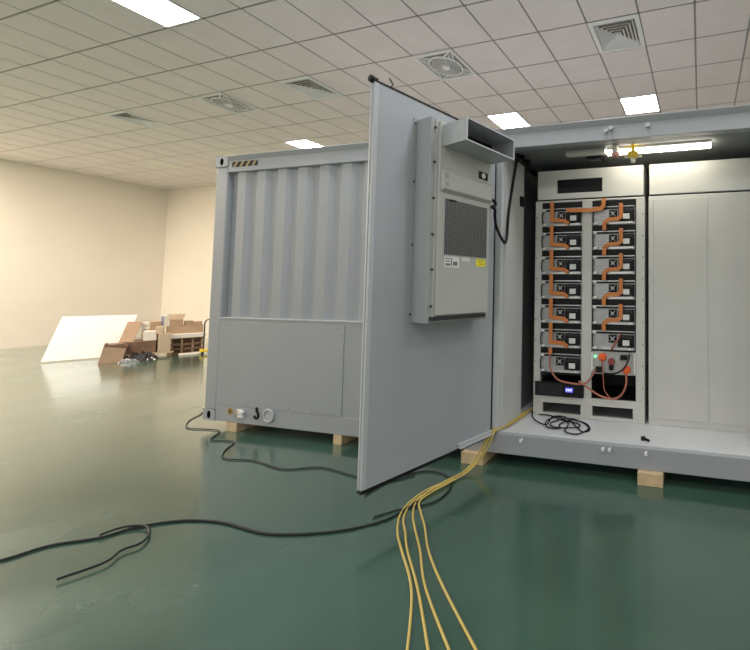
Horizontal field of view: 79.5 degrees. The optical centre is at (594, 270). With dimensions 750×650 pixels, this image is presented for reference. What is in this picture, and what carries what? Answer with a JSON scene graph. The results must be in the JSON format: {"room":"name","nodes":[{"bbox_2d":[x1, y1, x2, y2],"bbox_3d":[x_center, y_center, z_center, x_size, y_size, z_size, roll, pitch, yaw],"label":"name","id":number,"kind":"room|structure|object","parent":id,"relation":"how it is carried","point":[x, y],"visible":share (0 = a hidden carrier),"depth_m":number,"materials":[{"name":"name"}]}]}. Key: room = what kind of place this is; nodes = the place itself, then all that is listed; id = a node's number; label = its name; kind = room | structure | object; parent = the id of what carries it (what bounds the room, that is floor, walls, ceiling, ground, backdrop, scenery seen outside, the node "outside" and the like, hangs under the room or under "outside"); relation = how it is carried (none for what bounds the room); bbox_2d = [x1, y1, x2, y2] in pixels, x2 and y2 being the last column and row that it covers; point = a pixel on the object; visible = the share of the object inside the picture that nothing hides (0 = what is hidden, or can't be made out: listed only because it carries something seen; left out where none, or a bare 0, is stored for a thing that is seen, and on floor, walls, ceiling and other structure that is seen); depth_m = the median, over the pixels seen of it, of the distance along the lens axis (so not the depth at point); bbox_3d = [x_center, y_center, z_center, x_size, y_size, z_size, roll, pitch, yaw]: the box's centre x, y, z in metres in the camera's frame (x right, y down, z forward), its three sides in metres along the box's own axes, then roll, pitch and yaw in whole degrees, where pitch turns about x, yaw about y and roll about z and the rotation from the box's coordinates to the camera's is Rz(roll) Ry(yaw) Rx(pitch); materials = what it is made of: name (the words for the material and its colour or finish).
{"room":"factory workshop","nodes":[
{"label":"factory workshop","id":0,"kind":"room"},
{"bbox_2d":[0,159,167,348],"bbox_3d":[-15.370,-0.673,5.869,0.150,4.996,13.180,0,-3,16],"label":"wall","id":1,"kind":"structure","parent":0,"point":[72,244],"depth_m":10.28,"materials":[{"name":"beige paint"}]},
{"bbox_2d":[161,186,215,337],"bbox_3d":[-2.829,-0.442,9.138,22.260,4.996,0.150,0,-3,16],"label":"wall","id":2,"kind":"structure","parent":0,"point":[188,255],"depth_m":11.74,"materials":[{"name":"beige paint"}]},
{"bbox_2d":[0,337,749,649],"bbox_3d":[-4.590,1.702,2.755,22.260,0.100,12.880,0,-3,16],"label":"floor","id":3,"kind":"structure","parent":0,"point":[530,553],"depth_m":2.34,"materials":[{"name":"green paint"}]},
{"bbox_2d":[41,315,136,361],"bbox_3d":[-10.723,1.407,8.158,0.358,0.870,1.189,-2,-4,42],"label":"board","id":4,"kind":"object","parent":3,"relation":"on","point":[75,337],"visible":0.76,"depth_m":8.07,"materials":[{"name":"white plastic"}]},
{"bbox_2d":[57,524,150,580],"bbox_3d":[-2.825,1.620,2.254,0.259,0.014,0.478,2,-3,-34],"label":"cable","id":5,"kind":"object","parent":3,"relation":"on","point":[147,527],"visible":1,"depth_m":2.23,"materials":[{"name":"black plastic"}]},
{"bbox_2d":[98,342,128,363],"bbox_3d":[-9.778,1.649,7.769,0.410,0.397,0.360,-2,-4,42],"label":"carton","id":6,"kind":"object","parent":3,"relation":"on","point":[112,352],"visible":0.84,"depth_m":7.66,"materials":[{"name":"cardboard"}]},
{"bbox_2d":[128,351,158,360],"bbox_3d":[-9.461,1.768,7.987,0.380,0.188,0.458,-2,-4,42],"label":"plastic film","id":7,"kind":"object","parent":3,"relation":"on","point":[143,356],"visible":0.9,"depth_m":7.94,"materials":[{"name":"black plastic"}]},
{"bbox_2d":[125,350,173,358],"bbox_3d":[-9.821,1.829,8.393,0.640,0.100,0.760,-2,-4,42],"label":"pallet","id":8,"kind":"object","parent":3,"relation":"on","point":[171,351],"visible":0.24,"depth_m":8.36,"materials":[{"name":"wood"}]},
{"bbox_2d":[125,339,157,354],"bbox_3d":[-9.926,1.645,8.329,0.540,0.258,0.510,-2,-4,45],"label":"cardboard","id":9,"kind":"object","parent":8,"relation":"on","point":[138,345],"visible":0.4,"depth_m":8.19,"materials":[{"name":"brown cardboard"}]},
{"bbox_2d":[118,321,141,342],"bbox_3d":[-9.998,1.318,8.232,0.233,0.425,0.429,2,-3,-23],"label":"carton","id":10,"kind":"object","parent":9,"relation":"on","point":[129,334],"visible":0.84,"depth_m":8.20,"materials":[{"name":"brown cardboard"}]},
{"bbox_2d":[140,322,149,339],"bbox_3d":[-10.011,1.338,8.516,0.184,0.366,0.135,-2,-4,42],"label":"bundle","id":11,"kind":"object","parent":9,"relation":"on","point":[145,326],"visible":0.65,"depth_m":8.45,"materials":[{"name":"white plastic"}]},
{"bbox_2d":[143,330,157,340],"bbox_3d":[-9.758,1.419,8.405,0.190,0.198,0.300,3,-4,-43],"label":"box","id":12,"kind":"object","parent":9,"relation":"on","point":[148,335],"visible":0.78,"depth_m":8.30,"materials":[{"name":"cardboard"}]},
{"bbox_2d":[149,321,161,329],"bbox_3d":[-9.931,1.335,8.627,0.190,0.383,0.180,-2,-3,39],"label":"carton","id":13,"kind":"object","parent":9,"relation":"on","point":[153,324],"visible":0.44,"depth_m":8.56,"materials":[{"name":"brown cardboard"}]},
{"bbox_2d":[157,333,170,351],"bbox_3d":[-9.532,1.583,8.455,0.260,0.398,0.180,-2,-3,39],"label":"carton","id":14,"kind":"object","parent":8,"relation":"on","point":[163,342],"visible":0.9,"depth_m":8.38,"materials":[{"name":"beige cardboard"}]},
{"bbox_2d":[155,326,164,333],"bbox_3d":[-9.590,1.306,8.431,0.115,0.148,0.180,3,-4,-42],"label":"carton","id":15,"kind":"object","parent":14,"relation":"on","point":[159,329],"visible":1,"depth_m":8.38,"materials":[{"name":"beige cardboard"}]},
{"bbox_2d":[170,337,202,354],"bbox_3d":[-9.558,1.724,8.950,0.550,0.365,0.510,-2,-4,42],"label":"crate","id":16,"kind":"object","parent":3,"relation":"on","point":[192,344],"visible":0.68,"depth_m":8.80,"materials":[{"name":"wood"}]},
{"bbox_2d":[171,331,205,338],"bbox_3d":[-9.509,1.495,8.939,0.550,0.087,0.560,-2,-3,40],"label":"board","id":17,"kind":"object","parent":16,"relation":"on","point":[197,334],"visible":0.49,"depth_m":8.77,"materials":[{"name":"white wood"}]},
{"bbox_2d":[166,324,202,333],"bbox_3d":[-9.623,1.363,8.974,0.340,0.172,0.590,-2,-4,42],"label":"carton","id":18,"kind":"object","parent":17,"relation":"on","point":[183,328],"visible":0.8,"depth_m":8.87,"materials":[{"name":"brown cardboard"}]},
{"bbox_2d":[161,316,169,325],"bbox_3d":[-9.812,1.148,8.728,0.064,0.228,0.124,-1,-3,33],"label":"panel","id":19,"kind":"object","parent":18,"relation":"on","point":[164,319],"visible":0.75,"depth_m":8.71,"materials":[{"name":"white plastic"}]},
{"bbox_2d":[168,314,185,325],"bbox_3d":[-9.749,1.142,8.904,0.240,0.258,0.300,-2,-4,42],"label":"carton","id":20,"kind":"object","parent":18,"relation":"on","point":[175,319],"visible":0.9,"depth_m":8.91,"materials":[{"name":"brown cardboard"}]},
{"bbox_2d":[199,319,208,353],"bbox_3d":[-8.925,1.508,8.814,0.284,0.790,0.240,-2,-4,42],"label":"hand truck","id":21,"kind":"object","parent":3,"relation":"on","point":[203,350],"visible":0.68,"depth_m":8.74,"materials":[{"name":"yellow metal"}]},
{"bbox_2d":[0,498,424,561],"bbox_3d":[-2.566,1.638,2.341,2.805,0.015,0.456,1,-3,-18],"label":"cable","id":22,"kind":"object","parent":3,"relation":"on","point":[403,510],"visible":1,"depth_m":2.41,"materials":[{"name":"black plastic"}]},
{"bbox_2d":[226,422,257,431],"bbox_3d":[-3.817,1.679,4.316,0.150,0.100,0.500,0,-3,13],"label":"wooden block","id":23,"kind":"object","parent":3,"relation":"on","point":[230,426],"visible":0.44,"depth_m":4.08,"materials":[{"name":"brown wood"}]},
{"bbox_2d":[202,74,749,495],"bbox_3d":[-1.157,0.185,4.193,6.070,2.908,3.526,0,-3,13],"label":"shipping container","id":24,"kind":"object","parent":23,"relation":"on","point":[310,329],"visible":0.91,"depth_m":3.57,"materials":[{"name":"grey metal"}]},
{"bbox_2d":[408,116,514,323],"bbox_3d":[-0.971,-0.364,2.908,0.454,1.493,0.625,-1,-3,30],"label":"air conditioner","id":25,"kind":"object","parent":24,"relation":"attached to","point":[451,191],"visible":1,"depth_m":2.78,"materials":[{"name":"grey metal"}]},
{"bbox_2d":[446,258,456,265],"bbox_3d":[-1.048,-0.065,2.805,0.001,0.060,0.105,-1,-3,30],"label":"print","id":26,"kind":"object","parent":25,"relation":"attached to","point":[449,261],"depth_m":2.80,"materials":[{"name":"grey paper"}]},
{"bbox_2d":[429,313,485,320],"bbox_3d":[-1.018,0.348,2.883,0.028,0.027,0.505,-1,-3,30],"label":"drip tray","id":27,"kind":"object","parent":25,"relation":"on","point":[443,316],"depth_m":2.85,"materials":[{"name":"grey metal"}]},
{"bbox_2d":[442,197,487,258],"bbox_3d":[-0.980,-0.314,2.932,0.007,0.424,0.424,-1,-3,30],"label":"grille","id":28,"kind":"object","parent":25,"relation":"attached to","point":[464,221],"depth_m":2.91,"materials":[{"name":"silver metal"}]},
{"bbox_2d":[479,171,487,180],"bbox_3d":[-0.898,-0.767,3.089,0.033,0.060,0.093,0,-3,13],"label":"socket","id":29,"kind":"object","parent":25,"relation":"attached to","point":[483,175],"depth_m":3.08,"materials":[{"name":"black plastic"}]},
{"bbox_2d":[491,155,518,243],"bbox_3d":[-0.831,-0.691,3.437,0.097,0.894,0.581,0,-3,9],"label":"power cable","id":30,"kind":"object","parent":25,"relation":"attached to","point":[494,205],"visible":0.91,"depth_m":3.51,"materials":[{"name":"black rubber"}]},
{"bbox_2d":[514,153,530,168],"bbox_3d":[-0.714,-1.105,3.784,0.080,0.053,0.460,0,-3,13],"label":"rail","id":31,"kind":"object","parent":24,"relation":"attached to","point":[524,163],"visible":0.7,"depth_m":3.81,"materials":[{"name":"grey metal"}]},
{"bbox_2d":[531,411,589,434],"bbox_3d":[-0.385,1.440,3.653,0.814,0.024,0.331,-2,-3,38],"label":"cable","id":32,"kind":"object","parent":24,"relation":"on","point":[556,416],"visible":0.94,"depth_m":3.60,"materials":[{"name":"black rubber"}]},
{"bbox_2d":[566,147,605,157],"bbox_3d":[-0.078,-1.117,3.603,0.380,0.043,0.080,0,-3,13],"label":"cable tray","id":33,"kind":"object","parent":24,"relation":"attached to","point":[593,151],"visible":1,"depth_m":3.58,"materials":[{"name":"grey paint"}]},
{"bbox_2d":[533,165,649,423],"bbox_3d":[0.029,0.231,4.209,1.133,2.500,0.828,0,-3,13],"label":"rack","id":34,"kind":"object","parent":24,"relation":"on","point":[627,185],"visible":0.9,"depth_m":3.82,"materials":[{"name":"grey metal"}]},
{"bbox_2d":[535,374,583,397],"bbox_3d":[-0.305,1.195,4.010,0.506,0.136,0.440,0,-3,13],"label":"module","id":35,"kind":"object","parent":34,"relation":"in","point":[549,386],"visible":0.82,"depth_m":3.82,"materials":[{"name":"black plastic"}]},
{"bbox_2d":[540,353,580,373],"bbox_3d":[-0.296,0.937,4.029,0.423,0.187,0.462,0,-3,13],"label":"module","id":36,"kind":"object","parent":34,"relation":"on","point":[564,363],"visible":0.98,"depth_m":3.83,"materials":[{"name":"white metal"}]},
{"bbox_2d":[540,328,580,348],"bbox_3d":[-0.295,0.691,4.040,0.423,0.187,0.462,0,-3,13],"label":"module","id":37,"kind":"object","parent":34,"relation":"on","point":[572,337],"visible":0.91,"depth_m":3.84,"materials":[{"name":"white metal"}]},
{"bbox_2d":[549,323,568,347],"bbox_3d":[-0.356,0.645,3.814,0.209,0.251,0.010,0,-3,13],"label":"strap","id":38,"kind":"object","parent":37,"relation":"attached to","point":[551,341],"visible":1,"depth_m":3.82,"materials":[{"name":"orange"}]},
{"bbox_2d":[540,371,580,375],"bbox_3d":[-0.290,1.042,4.051,0.424,0.020,0.446,0,-3,13],"label":"shelf","id":39,"kind":"object","parent":34,"relation":"attached to","point":[544,372],"depth_m":3.84,"materials":[{"name":"black metal"}]},
{"bbox_2d":[540,304,581,323],"bbox_3d":[-0.293,0.446,4.052,0.423,0.187,0.462,0,-3,13],"label":"module","id":40,"kind":"object","parent":34,"relation":"on","point":[573,313],"visible":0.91,"depth_m":3.85,"materials":[{"name":"white metal"}]},
{"bbox_2d":[549,298,568,323],"bbox_3d":[-0.355,0.400,3.826,0.209,0.251,0.010,0,-3,13],"label":"strap","id":41,"kind":"object","parent":40,"relation":"attached to","point":[551,316],"visible":1,"depth_m":3.84,"materials":[{"name":"orange"}]},
{"bbox_2d":[541,347,580,353],"bbox_3d":[-0.288,0.814,4.062,0.424,0.056,0.446,0,-3,13],"label":"shelf","id":42,"kind":"object","parent":34,"relation":"attached to","point":[543,349],"depth_m":3.84,"materials":[{"name":"black metal"}]},
{"bbox_2d":[541,323,580,329],"bbox_3d":[-0.287,0.568,4.073,0.424,0.056,0.446,0,-3,13],"label":"shelf","id":43,"kind":"object","parent":34,"relation":"attached to","point":[543,325],"depth_m":3.85,"materials":[{"name":"black metal"}]},
{"bbox_2d":[541,256,581,274],"bbox_3d":[-0.290,-0.046,4.075,0.423,0.187,0.462,0,-3,13],"label":"module","id":44,"kind":"object","parent":34,"relation":"on","point":[573,264],"visible":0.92,"depth_m":3.87,"materials":[{"name":"white metal"}]},
{"bbox_2d":[549,249,568,273],"bbox_3d":[-0.352,-0.092,3.849,0.209,0.251,0.010,0,-3,13],"label":"strap","id":45,"kind":"object","parent":44,"relation":"attached to","point":[551,267],"visible":1,"depth_m":3.86,"materials":[{"name":"orange"}]},
{"bbox_2d":[541,280,581,298],"bbox_3d":[-0.291,0.200,4.063,0.423,0.187,0.462,0,-3,13],"label":"module","id":46,"kind":"object","parent":34,"relation":"on","point":[573,288],"visible":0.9,"depth_m":3.86,"materials":[{"name":"white metal"}]},
{"bbox_2d":[549,274,568,298],"bbox_3d":[-0.353,0.154,3.837,0.209,0.251,0.010,0,-3,13],"label":"strap","id":47,"kind":"object","parent":46,"relation":"attached to","point":[551,292],"visible":1,"depth_m":3.85,"materials":[{"name":"orange"}]},
{"bbox_2d":[541,232,581,250],"bbox_3d":[-0.288,-0.292,4.086,0.423,0.187,0.462,0,-3,13],"label":"module","id":48,"kind":"object","parent":34,"relation":"on","point":[573,240],"visible":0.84,"depth_m":3.88,"materials":[{"name":"white metal"}]},
{"bbox_2d":[550,225,568,249],"bbox_3d":[-0.350,-0.338,3.860,0.209,0.251,0.010,0,-3,13],"label":"strap","id":49,"kind":"object","parent":48,"relation":"attached to","point":[552,243],"visible":1,"depth_m":3.87,"materials":[{"name":"orange"}]},
{"bbox_2d":[541,299,581,304],"bbox_3d":[-0.285,0.322,4.085,0.424,0.056,0.446,0,-3,13],"label":"shelf","id":50,"kind":"object","parent":34,"relation":"attached to","point":[543,301],"depth_m":3.86,"materials":[{"name":"black metal"}]},
{"bbox_2d":[542,207,581,226],"bbox_3d":[-0.287,-0.537,4.097,0.423,0.187,0.462,0,-3,13],"label":"module","id":51,"kind":"object","parent":34,"relation":"on","point":[575,218],"visible":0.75,"depth_m":3.90,"materials":[{"name":"metal"}]},
{"bbox_2d":[550,201,569,224],"bbox_3d":[-0.349,-0.583,3.871,0.209,0.251,0.010,0,-3,13],"label":"strap","id":52,"kind":"object","parent":51,"relation":"attached to","point":[552,219],"visible":1,"depth_m":3.88,"materials":[{"name":"orange"}]},
{"bbox_2d":[566,198,605,211],"bbox_3d":[-0.086,-0.648,3.798,0.409,0.132,0.010,0,-3,13],"label":"strap","id":53,"kind":"object","parent":51,"relation":"attached to","point":[603,204],"visible":1,"depth_m":3.78,"materials":[{"name":"orange"}]},
{"bbox_2d":[542,275,581,280],"bbox_3d":[-0.284,0.077,4.096,0.424,0.056,0.446,0,-3,13],"label":"shelf","id":54,"kind":"object","parent":34,"relation":"attached to","point":[544,277],"depth_m":3.87,"materials":[{"name":"black metal"}]},
{"bbox_2d":[542,250,581,256],"bbox_3d":[-0.282,-0.169,4.107,0.424,0.056,0.446,0,-3,13],"label":"shelf","id":55,"kind":"object","parent":34,"relation":"attached to","point":[566,252],"depth_m":3.88,"materials":[{"name":"black metal"}]},
{"bbox_2d":[542,226,581,232],"bbox_3d":[-0.281,-0.415,4.119,0.424,0.056,0.446,0,-3,13],"label":"shelf","id":56,"kind":"object","parent":34,"relation":"attached to","point":[566,228],"depth_m":3.89,"materials":[{"name":"black metal"}]},
{"bbox_2d":[543,202,581,208],"bbox_3d":[-0.279,-0.660,4.130,0.424,0.056,0.446,0,-3,13],"label":"shelf","id":57,"kind":"object","parent":34,"relation":"attached to","point":[546,205],"depth_m":3.91,"materials":[{"name":"black metal"}]},
{"bbox_2d":[591,349,635,375],"bbox_3d":[0.230,0.908,3.899,0.438,0.222,0.475,0,-3,13],"label":"switch box","id":58,"kind":"object","parent":34,"relation":"attached to","point":[613,361],"visible":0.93,"depth_m":3.71,"materials":[{"name":"white metal"}]},
{"bbox_2d":[549,354,595,384],"bbox_3d":[-0.221,0.972,3.753,0.484,0.280,0.057,0,-3,11],"label":"cable","id":59,"kind":"object","parent":58,"relation":"hanging from","point":[593,373],"visible":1,"depth_m":3.74,"materials":[{"name":"orange plastic"}]},
{"bbox_2d":[578,374,626,399],"bbox_3d":[0.077,1.104,3.653,0.479,0.247,0.046,0,-3,8],"label":"cable","id":60,"kind":"object","parent":58,"relation":"hanging from","point":[580,382],"visible":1,"depth_m":3.63,"materials":[{"name":"orange plastic"}]},
{"bbox_2d":[592,305,635,324],"bbox_3d":[0.231,0.443,3.927,0.423,0.187,0.462,0,-3,13],"label":"module","id":61,"kind":"object","parent":34,"relation":"on","point":[600,313],"visible":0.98,"depth_m":3.74,"materials":[{"name":"white metal"}]},
{"bbox_2d":[602,304,622,330],"bbox_3d":[0.173,0.452,3.694,0.206,0.263,0.010,0,-3,13],"label":"strap","id":62,"kind":"object","parent":61,"relation":"attached to","point":[620,317],"visible":1,"depth_m":3.68,"materials":[{"name":"orange"}]},
{"bbox_2d":[592,255,635,274],"bbox_3d":[0.234,-0.048,3.950,0.423,0.187,0.462,0,-3,13],"label":"module","id":63,"kind":"object","parent":34,"relation":"on","point":[599,263],"visible":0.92,"depth_m":3.76,"materials":[{"name":"white metal"}]},
{"bbox_2d":[602,253,622,279],"bbox_3d":[0.176,-0.040,3.717,0.206,0.263,0.010,0,-3,13],"label":"strap","id":64,"kind":"object","parent":63,"relation":"attached to","point":[620,266],"visible":1,"depth_m":3.70,"materials":[{"name":"orange"}]},
{"bbox_2d":[592,280,635,299],"bbox_3d":[0.233,0.197,3.939,0.423,0.187,0.462,0,-3,13],"label":"module","id":65,"kind":"object","parent":34,"relation":"on","point":[600,288],"visible":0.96,"depth_m":3.75,"materials":[{"name":"white metal"}]},
{"bbox_2d":[602,279,622,305],"bbox_3d":[0.175,0.206,3.705,0.206,0.263,0.010,0,-3,13],"label":"strap","id":66,"kind":"object","parent":65,"relation":"attached to","point":[613,294],"visible":1,"depth_m":3.69,"materials":[{"name":"orange"}]},
{"bbox_2d":[592,230,635,249],"bbox_3d":[0.236,-0.294,3.962,0.423,0.187,0.462,0,-3,13],"label":"module","id":67,"kind":"object","parent":34,"relation":"on","point":[600,238],"visible":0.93,"depth_m":3.77,"materials":[{"name":"white plastic"}]},
{"bbox_2d":[602,228,622,254],"bbox_3d":[0.178,-0.285,3.728,0.206,0.263,0.010,0,-3,13],"label":"strap","id":68,"kind":"object","parent":67,"relation":"attached to","point":[620,241],"visible":1,"depth_m":3.71,"materials":[{"name":"orange"}]},
{"bbox_2d":[592,330,635,350],"bbox_3d":[0.230,0.689,3.916,0.423,0.187,0.462,0,-3,13],"label":"module","id":69,"kind":"object","parent":34,"relation":"in","point":[603,340],"visible":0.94,"depth_m":3.72,"materials":[{"name":"white metal"}]},
{"bbox_2d":[592,324,635,330],"bbox_3d":[0.237,0.566,3.949,0.436,0.056,0.446,0,-3,13],"label":"shelf","id":70,"kind":"object","parent":34,"relation":"attached to","point":[594,326],"depth_m":3.73,"materials":[{"name":"black metal"}]},
{"bbox_2d":[592,299,635,305],"bbox_3d":[0.239,0.320,3.960,0.436,0.056,0.446,0,-3,13],"label":"shelf","id":71,"kind":"object","parent":34,"relation":"attached to","point":[594,301],"depth_m":3.74,"materials":[{"name":"black metal"}]},
{"bbox_2d":[592,274,635,280],"bbox_3d":[0.241,0.074,3.972,0.436,0.056,0.446,0,-3,13],"label":"shelf","id":72,"kind":"object","parent":34,"relation":"attached to","point":[630,277],"depth_m":3.76,"materials":[{"name":"black metal"}]},
{"bbox_2d":[592,249,635,255],"bbox_3d":[0.242,-0.172,3.983,0.436,0.056,0.446,0,-3,13],"label":"shelf","id":73,"kind":"object","parent":34,"relation":"attached to","point":[625,251],"depth_m":3.76,"materials":[{"name":"black metal"}]},
{"bbox_2d":[592,224,635,230],"bbox_3d":[0.244,-0.417,3.994,0.436,0.056,0.446,0,-3,13],"label":"shelf","id":74,"kind":"object","parent":34,"relation":"attached to","point":[627,226],"depth_m":3.78,"materials":[{"name":"black metal"}]},
{"bbox_2d":[592,199,635,206],"bbox_3d":[0.245,-0.663,4.006,0.436,0.056,0.446,0,-3,13],"label":"shelf","id":75,"kind":"object","parent":34,"relation":"attached to","point":[595,202],"depth_m":3.79,"materials":[{"name":"black metal"}]},
{"bbox_2d":[593,205,635,225],"bbox_3d":[0.238,-0.540,3.973,0.423,0.187,0.462,0,-3,13],"label":"module","id":76,"kind":"object","parent":34,"relation":"on","point":[629,211],"visible":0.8,"depth_m":3.77,"materials":[{"name":"white metal"}]},
{"bbox_2d":[602,203,622,229],"bbox_3d":[0.180,-0.531,3.739,0.206,0.263,0.010,0,-3,13],"label":"strap","id":77,"kind":"object","parent":76,"relation":"attached to","point":[620,216],"visible":1,"depth_m":3.73,"materials":[{"name":"orange"}]},
{"bbox_2d":[594,384,635,400],"bbox_3d":[0.024,1.339,4.166,1.093,0.015,0.770,0,-3,13],"label":"shelf","id":78,"kind":"object","parent":34,"relation":"attached to","point":[613,390],"depth_m":4.22,"materials":[{"name":"grey metal"}]},
{"bbox_2d":[586,155,604,162],"bbox_3d":[0.013,-1.103,3.730,0.160,0.057,0.130,0,-3,13],"label":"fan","id":79,"kind":"object","parent":24,"relation":"attached to","point":[598,158],"visible":0.8,"depth_m":3.69,"materials":[{"name":"black plastic"}]},
{"bbox_2d":[611,145,619,157],"bbox_3d":[0.194,-1.091,3.496,0.085,0.100,0.085,0,-3,13],"label":"fire alarm","id":80,"kind":"object","parent":24,"relation":"attached to","point":[615,153],"visible":0.98,"depth_m":3.47,"materials":[{"name":"white plastic"}]},
{"bbox_2d":[624,144,641,163],"bbox_3d":[0.348,-1.056,3.427,0.150,0.175,0.101,0,-3,13],"label":"detector","id":81,"kind":"object","parent":24,"relation":"hanging from","point":[632,154],"visible":0.93,"depth_m":3.41,"materials":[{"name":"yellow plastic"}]},
{"bbox_2d":[607,140,710,155],"bbox_3d":[0.576,-1.109,3.458,0.920,0.063,0.060,0,-3,13],"label":"lamp","id":82,"kind":"object","parent":24,"relation":"attached to","point":[701,144],"visible":1,"depth_m":3.42,"materials":[{"name":"white plastic"}]},
{"bbox_2d":[649,158,749,432],"bbox_3d":[1.158,0.226,3.932,1.118,2.500,0.805,0,-3,13],"label":"tall cabinet","id":83,"kind":"object","parent":24,"relation":"on","point":[699,211],"visible":1,"depth_m":3.56,"materials":[{"name":"grey metal"}]},
{"bbox_2d":[186,412,414,481],"bbox_3d":[-3.377,1.699,3.787,3.973,0.011,0.598,-1,-3,27],"label":"cable","id":84,"kind":"object","parent":3,"relation":"on","point":[202,412],"visible":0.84,"depth_m":3.36,"materials":[{"name":"black plastic"}]},
{"bbox_2d":[333,434,357,444],"bbox_3d":[-2.470,1.673,3.997,0.100,0.100,0.500,0,-3,13],"label":"wooden block","id":85,"kind":"object","parent":3,"relation":"on","point":[337,439],"visible":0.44,"depth_m":3.76,"materials":[{"name":"brown wood"}]},
{"bbox_2d":[364,470,451,517],"bbox_3d":[-1.395,1.672,2.913,0.585,0.012,0.569,3,-3,-39],"label":"cable","id":86,"kind":"object","parent":3,"relation":"on","point":[424,470],"visible":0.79,"depth_m":2.80,"materials":[{"name":"black plastic"}]},
{"bbox_2d":[396,407,532,649],"bbox_3d":[-1.004,1.524,2.861,0.644,0.307,2.540,0,-3,4],"label":"cable","id":87,"kind":"object","parent":3,"relation":"on","point":[416,496],"visible":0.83,"depth_m":2.16,"materials":[{"name":"yellow plastic"}]},
{"bbox_2d":[402,409,532,649],"bbox_3d":[-0.960,1.526,2.853,0.698,0.304,2.543,0,-3,2],"label":"cable","id":88,"kind":"object","parent":3,"relation":"on","point":[414,500],"visible":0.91,"depth_m":2.17,"materials":[{"name":"yellow plastic"}]},
{"bbox_2d":[412,408,532,649],"bbox_3d":[-0.929,1.522,2.827,0.716,0.310,2.530,0,-3,0],"label":"cable","id":89,"kind":"object","parent":3,"relation":"on","point":[425,493],"visible":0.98,"depth_m":2.22,"materials":[{"name":"yellow plastic"}]},
{"bbox_2d":[418,410,530,649],"bbox_3d":[-0.889,1.525,2.823,0.755,0.304,2.519,0,-3,-2],"label":"cable","id":90,"kind":"object","parent":3,"relation":"on","point":[471,641],"visible":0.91,"depth_m":2.15,"materials":[{"name":"yellow plastic"}]},
{"bbox_2d":[461,449,496,465],"bbox_3d":[-1.025,1.663,3.577,0.215,0.100,0.450,0,-3,13],"label":"wooden block","id":91,"kind":"object","parent":3,"relation":"on","point":[467,456],"visible":0.37,"depth_m":3.37,"materials":[{"name":"brown wood"}]},
{"bbox_2d":[637,469,664,487],"bbox_3d":[0.490,1.656,3.217,0.200,0.100,0.450,0,-3,13],"label":"wooden block","id":92,"kind":"object","parent":3,"relation":"on","point":[649,478],"visible":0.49,"depth_m":3.00,"materials":[{"name":"brown wood"}]},
{"bbox_2d":[0,0,749,189],"bbox_3d":[-4.559,-3.099,2.977,22.260,0.320,12.880,0,-3,16],"label":"ceiling","id":93,"kind":"structure","parent":0,"point":[65,65],"depth_m":5.32,"materials":[{"name":"tile"}]},
{"bbox_2d":[103,110,168,127],"bbox_3d":[-8.390,-2.821,7.002,0.614,0.112,0.614,0,-3,13],"label":"ceiling vent","id":94,"kind":"object","parent":93,"relation":"in","point":[137,119],"visible":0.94,"depth_m":6.98,"materials":[{"name":"white plastic"}]},
{"bbox_2d":[112,0,201,27],"bbox_3d":[-4.825,-2.898,4.143,0.610,0.036,0.610,0,-3,13],"label":"recessed light","id":95,"kind":"object","parent":93,"relation":"in","point":[167,13],"visible":0.92,"depth_m":4.24,"materials":[{"name":"white plastic"}]},
{"bbox_2d":[206,150,239,156],"bbox_3d":[-8.486,-2.702,8.893,0.610,0.036,0.610,0,-3,13],"label":"recessed light","id":96,"kind":"object","parent":93,"relation":"in","point":[221,153],"visible":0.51,"depth_m":8.76,"materials":[{"name":"white plastic"}]},
{"bbox_2d":[195,92,261,113],"bbox_3d":[-6.078,-2.779,6.356,0.612,0.065,0.612,0,-3,13],"label":"ceiling fan","id":97,"kind":"object","parent":93,"relation":"attached to","point":[219,99],"visible":1,"depth_m":6.31,"materials":[{"name":"white plastic"}]},
{"bbox_2d":[285,139,322,148],"bbox_3d":[-6.174,-2.717,8.250,0.610,0.036,0.610,0,-3,13],"label":"recessed light","id":98,"kind":"object","parent":93,"relation":"in","point":[303,143],"visible":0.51,"depth_m":8.12,"materials":[{"name":"white plastic"}]},
{"bbox_2d":[277,76,343,99],"bbox_3d":[-4.343,-2.847,5.877,0.614,0.112,0.614,0,-3,13],"label":"ceiling vent","id":99,"kind":"object","parent":93,"relation":"in","point":[308,86],"visible":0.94,"depth_m":5.87,"materials":[{"name":"white plastic"}]},
{"bbox_2d":[412,48,476,80],"bbox_3d":[-2.031,-2.806,5.232,0.612,0.065,0.612,0,-3,13],"label":"ceiling fan","id":100,"kind":"object","parent":93,"relation":"attached to","point":[445,64],"visible":1,"depth_m":5.19,"materials":[{"name":"white plastic"}]},
{"bbox_2d":[486,112,530,128],"bbox_3d":[-1.549,-2.747,6.965,0.610,0.036,0.610,0,-3,13],"label":"recessed light","id":101,"kind":"object","parent":93,"relation":"in","point":[511,119],"visible":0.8,"depth_m":6.94,"materials":[{"name":"white plastic"}]},
{"bbox_2d":[587,14,645,53],"bbox_3d":[0.281,-2.877,4.591,0.614,0.112,0.614,0,-3,13],"label":"ceiling vent","id":102,"kind":"object","parent":93,"relation":"in","point":[614,34],"visible":0.96,"depth_m":4.60,"materials":[{"name":"white plastic"}]},
{"bbox_2d":[619,94,659,114],"bbox_3d":[0.763,-2.762,6.322,0.610,0.036,0.610,0,-3,13],"label":"recessed light","id":103,"kind":"object","parent":93,"relation":"in","point":[642,103],"visible":0.96,"depth_m":6.30,"materials":[{"name":"white plastic"}]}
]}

